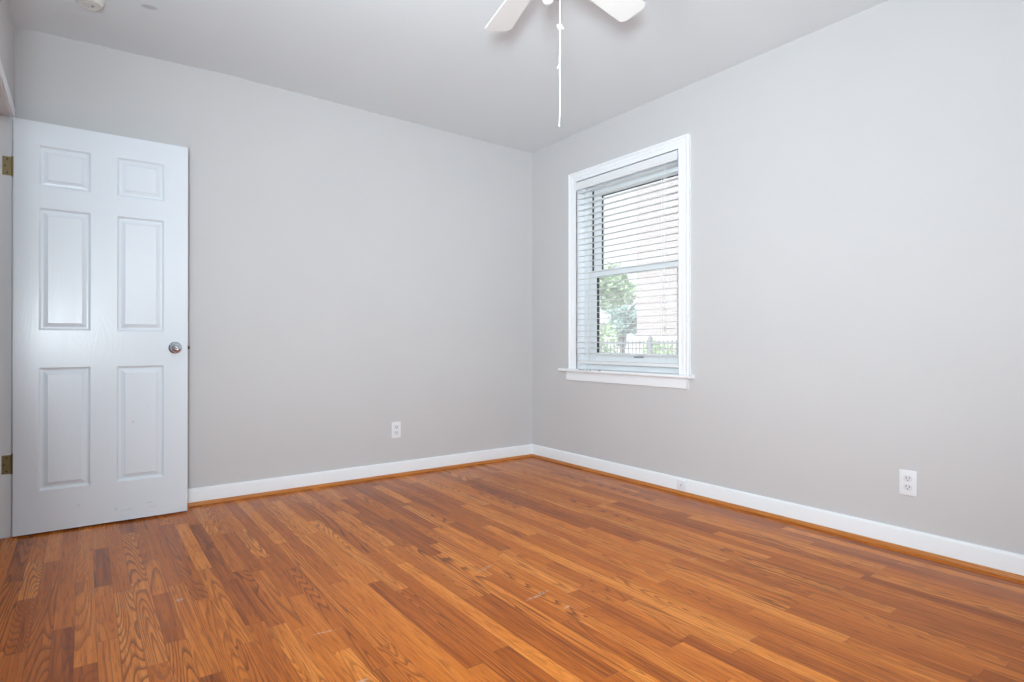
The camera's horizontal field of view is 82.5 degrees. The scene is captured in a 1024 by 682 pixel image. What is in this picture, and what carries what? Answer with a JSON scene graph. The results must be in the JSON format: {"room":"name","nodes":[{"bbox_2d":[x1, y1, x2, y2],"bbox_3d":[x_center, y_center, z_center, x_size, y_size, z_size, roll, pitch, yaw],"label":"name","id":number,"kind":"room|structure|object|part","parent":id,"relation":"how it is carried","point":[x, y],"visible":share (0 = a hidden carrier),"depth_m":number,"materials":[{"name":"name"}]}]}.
{"room":"empty bedroom","nodes":[
{"label":"empty bedroom","id":0,"kind":"room"},
{"bbox_2d":[0,0,13,102],"bbox_3d":[-1.185,-0.317,1.037,0.120,2.720,4.973,0,0,-36],"label":"wall","id":1,"kind":"structure","parent":0,"point":[6,20],"depth_m":2.67,"materials":[{"name":"grey paint"}]},
{"bbox_2d":[0,59,14,538],"bbox_3d":[-2.239,-0.099,2.479,0.134,2.091,0.894,0,0,-36],"label":"door frame","id":2,"kind":"structure","parent":1,"relation":"attached to","point":[7,109],"depth_m":2.81,"materials":[{"name":"white paint"}]},
{"bbox_2d":[1,118,189,536],"bbox_3d":[-2.118,-0.067,3.024,0.793,2.011,0.162,0,0,-36],"label":"door","id":3,"kind":"structure","parent":1,"relation":"in","point":[100,220],"depth_m":3.00,"materials":[{"name":"white paint"}]},
{"bbox_3d":[-1.825,0.036,3.172,0.052,0.052,0.052,0,0,-36],"label":"knob","id":4,"kind":"part","parent":3,"relation":"part of","materials":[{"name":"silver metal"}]},
{"bbox_2d":[14,26,531,488],"bbox_3d":[-1.218,-0.309,3.972,3.795,2.720,0.200,0,0,-36],"label":"wall","id":5,"kind":"structure","parent":0,"point":[353,273],"depth_m":3.82,"materials":[{"name":"grey paint"}]},
{"bbox_2d":[187,454,531,506],"bbox_3d":[-1.152,0.941,3.865,3.280,0.019,0.014,0,0,-36],"label":"trim","id":6,"kind":"structure","parent":5,"relation":"attached to","point":[527,455],"depth_m":3.89,"materials":[{"name":"brown wood"}]},
{"bbox_2d":[187,444,532,502],"bbox_3d":[-1.154,0.902,3.882,3.295,0.097,0.015,0,0,-36],"label":"baseboard","id":7,"kind":"structure","parent":5,"relation":"attached to","point":[198,494],"depth_m":3.90,"materials":[{"name":"white paint"}]},
{"bbox_2d":[392,421,400,437],"bbox_3d":[-0.819,0.629,4.132,0.070,0.114,0.009,0,0,-36],"label":"electrical outlet","id":8,"kind":"object","parent":5,"relation":"attached to","point":[396,426],"visible":1,"depth_m":4.13,"materials":[{"name":"white plastic"}]},
{"bbox_2d":[9,0,887,152],"bbox_3d":[0.192,-1.686,2.050,3.395,0.228,4.673,0,0,-36],"label":"ceiling","id":9,"kind":"structure","parent":0,"point":[435,64],"depth_m":3.13,"materials":[{"name":"paint"}]},
{"bbox_2d":[75,0,104,10],"bbox_3d":[-1.950,-1.566,2.698,0.120,0.038,0.120,0,0,-36],"label":"smoke detector","id":10,"kind":"object","parent":9,"relation":"attached to","point":[95,5],"visible":1,"depth_m":2.70,"materials":[{"name":"white plastic"}]},
{"bbox_2d":[485,0,644,126],"bbox_3d":[0.140,-1.163,2.033,0.975,0.850,0.993,0,0,-36],"label":"ceiling fan","id":11,"kind":"object","parent":9,"relation":"hanging from","point":[506,16],"visible":1,"depth_m":2.32,"materials":[{"name":"white"}]},
{"bbox_3d":[0.006,-1.321,2.306,0.123,0.030,0.390,0,0,-21],"label":"blade","id":12,"kind":"part","parent":11,"relation":"part of","materials":[{"name":"white"}]},
{"bbox_3d":[0.165,-0.918,2.016,0.008,0.344,0.005,0,0,-36],"label":"pull cord","id":13,"kind":"part","parent":11,"relation":"part of","materials":[{"name":"white plastic"}]},
{"bbox_3d":[0.356,-1.322,2.228,0.390,0.030,0.123,0,0,-43],"label":"blade","id":14,"kind":"part","parent":11,"relation":"part of","materials":[{"name":"white"}]},
{"bbox_2d":[0,457,1023,681],"bbox_3d":[0.152,1.006,2.013,3.435,0.120,4.613,0,0,-36],"label":"floor","id":15,"kind":"structure","parent":0,"point":[528,569],"depth_m":2.15,"materials":[{"name":"brown wood"}]},
{"bbox_2d":[532,0,1023,554],"bbox_3d":[1.622,-0.311,3.094,0.250,2.720,4.973,0,0,-36],"label":"wall","id":16,"kind":"structure","parent":0,"point":[857,180],"depth_m":2.86,"materials":[{"name":"grey paint"}]},
{"bbox_2d":[558,133,694,388],"bbox_3d":[0.818,-0.488,4.109,0.258,1.573,1.218,0,0,-36],"label":"window","id":17,"kind":"structure","parent":16,"relation":"in","point":[667,377],"depth_m":4.18,"materials":[{"name":"white paint"}]},
{"bbox_2d":[576,150,677,367],"bbox_3d":[0.783,-0.515,4.052,0.067,1.368,0.932,0,0,-36],"label":"window blind","id":18,"kind":"object","parent":17,"relation":"attached to","point":[672,156],"visible":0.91,"depth_m":4.01,"materials":[{"name":"white plastic"}]},
{"bbox_3d":[0.565,-0.503,4.360,0.054,1.299,0.008,0,0,-36],"label":"ladder cord","id":19,"kind":"part","parent":18,"relation":"part of","materials":[{"name":"white fabric"}]},
{"bbox_3d":[0.788,0.157,4.053,0.052,0.024,0.930,0,0,-36],"label":"rail","id":20,"kind":"part","parent":18,"relation":"part of","materials":[{"name":"white"}]},
{"bbox_3d":[0.984,-0.505,3.787,0.054,1.299,0.008,0,0,-36],"label":"ladder cord","id":21,"kind":"part","parent":18,"relation":"part of","materials":[{"name":"white fabric"}]},
{"bbox_3d":[0.978,-0.616,3.741,0.002,1.043,0.010,0,0,-36],"label":"lift cord","id":22,"kind":"part","parent":18,"relation":"part of","materials":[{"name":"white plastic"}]},
{"bbox_3d":[0.885,-0.487,4.126,0.131,1.433,0.940,0,0,-36],"label":"frame","id":23,"kind":"part","parent":17,"relation":"part of","materials":[{"name":"white plastic"}]},
{"bbox_3d":[0.857,-0.176,4.097,0.037,0.705,0.872,0,0,-36],"label":"sash","id":24,"kind":"part","parent":17,"relation":"part of","materials":[{"name":"white plastic"}]},
{"bbox_3d":[0.889,-0.824,4.121,0.036,0.670,0.849,0,0,-36],"label":"sash","id":25,"kind":"part","parent":17,"relation":"part of","materials":[{"name":"white plastic"}]},
{"bbox_2d":[677,479,685,490],"bbox_3d":[1.051,0.892,3.622,0.016,0.058,0.064,0,0,-36],"label":"phone jack","id":26,"kind":"object","parent":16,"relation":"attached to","point":[681,484],"visible":1,"depth_m":3.62,"materials":[{"name":"white plastic"}]},
{"bbox_2d":[532,444,1023,575],"bbox_3d":[1.520,0.900,3.006,0.015,0.097,4.558,0,0,-36],"label":"baseboard","id":27,"kind":"structure","parent":16,"relation":"attached to","point":[1011,562],"depth_m":2.94,"materials":[{"name":"white paint"}]},
{"bbox_2d":[532,454,1023,581],"bbox_3d":[1.504,0.939,3.002,0.014,0.019,4.541,0,0,-36],"label":"trim","id":28,"kind":"structure","parent":16,"relation":"attached to","point":[819,527],"depth_m":2.94,"materials":[{"name":"brown wood"}]},
{"bbox_2d":[899,469,916,496],"bbox_3d":[1.791,0.641,2.642,0.009,0.114,0.070,0,0,-36],"label":"electrical outlet","id":29,"kind":"object","parent":16,"relation":"attached to","point":[907,478],"visible":1,"depth_m":2.64,"materials":[{"name":"white plastic"}]},
{"bbox_2d":[903,484,911,490],"bbox_3d":[1.789,0.661,2.641,0.004,0.028,0.034,0,0,-36],"label":"receptacle","id":30,"kind":"object","parent":29,"relation":"attached to","point":[906,487],"depth_m":2.64,"materials":[{"name":"grey plastic"}]},
{"bbox_2d":[903,475,911,481],"bbox_3d":[1.789,0.622,2.641,0.004,0.028,0.034,0,0,-36],"label":"receptacle","id":31,"kind":"object","parent":29,"relation":"attached to","point":[906,478],"depth_m":2.64,"materials":[{"name":"grey plastic"}]},
{"label":"outside","id":32,"kind":"structure","parent":0,"visible":0},
{"bbox_3d":[6.521,1.468,27.702,36.739,0.200,53.000,0,0,-36],"label":"ground","id":33,"kind":"structure","parent":32,"visible":0},
{"bbox_2d":[600,261,636,310],"bbox_3d":[2.906,-0.673,19.923,2.456,4.046,2.524,0,0,-36],"label":"tree","id":34,"kind":"object","parent":33,"relation":"on","point":[626,283],"visible":0.44,"depth_m":19.39,"materials":[{"name":"green plant"}]},
{"bbox_2d":[600,280,636,352],"bbox_3d":[5.615,-1.083,36.342,9.000,4.950,16.800,0,0,-36],"label":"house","id":35,"kind":"structure","parent":33,"relation":"on","point":[602,315],"depth_m":30.21,"materials":[{"name":"white"}]},
{"bbox_3d":[5.542,-0.102,29.592,0.030,0.730,0.680,0,0,-36],"label":"pane","id":36,"kind":"part","parent":35,"relation":"part of","materials":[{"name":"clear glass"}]},
{"bbox_2d":[601,297,636,352],"bbox_3d":[4.433,-0.284,22.771,2.219,3.284,1.714,0,0,-36],"label":"tree","id":37,"kind":"object","parent":33,"relation":"on","point":[625,309],"visible":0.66,"depth_m":22.42,"materials":[{"name":"green plant"}]},
{"bbox_2d":[600,336,676,353],"bbox_3d":[2.534,0.598,11.770,0.090,1.450,4.290,0,0,-36],"label":"picket fence","id":38,"kind":"object","parent":33,"relation":"on","point":[650,339],"visible":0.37,"depth_m":11.64,"materials":[{"name":"black metal"}]},
{"bbox_3d":[2.534,0.593,11.770,0.032,1.132,4.200,0,0,-36],"label":"rail","id":39,"kind":"part","parent":38,"relation":"part of","materials":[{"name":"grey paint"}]},
{"bbox_3d":[2.723,0.597,11.512,0.090,1.450,0.090,0,0,-36],"label":"post","id":40,"kind":"part","parent":38,"relation":"part of","materials":[{"name":"grey paint"}]},
{"bbox_2d":[635,176,677,353],"bbox_3d":[10.977,-3.171,13.750,9.450,9.000,13.600,0,0,-36],"label":"brick building","id":41,"kind":"structure","parent":33,"relation":"on","point":[642,307],"depth_m":15.85,"materials":[{"name":"brick"}]},
{"bbox_3d":[0.200,1.329,17.495,1.800,0.040,32.000,0,0,-36],"label":"path","id":42,"kind":"object","parent":33,"relation":"on","visible":0},
{"bbox_2d":[600,319,618,352],"bbox_3d":[1.972,0.391,13.945,1.092,1.884,1.211,0,0,18],"label":"bush","id":43,"kind":"object","parent":42,"relation":"on","point":[607,333],"visible":0.08,"depth_m":13.99,"materials":[{"name":"green plant"}]},
{"bbox_2d":[641,338,675,353],"bbox_3d":[3.303,0.627,13.252,0.750,1.410,0.994,0,0,-36],"label":"bush","id":44,"kind":"object","parent":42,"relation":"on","point":[657,345],"visible":0.12,"depth_m":13.11,"materials":[{"name":"green plant"}]}
]}

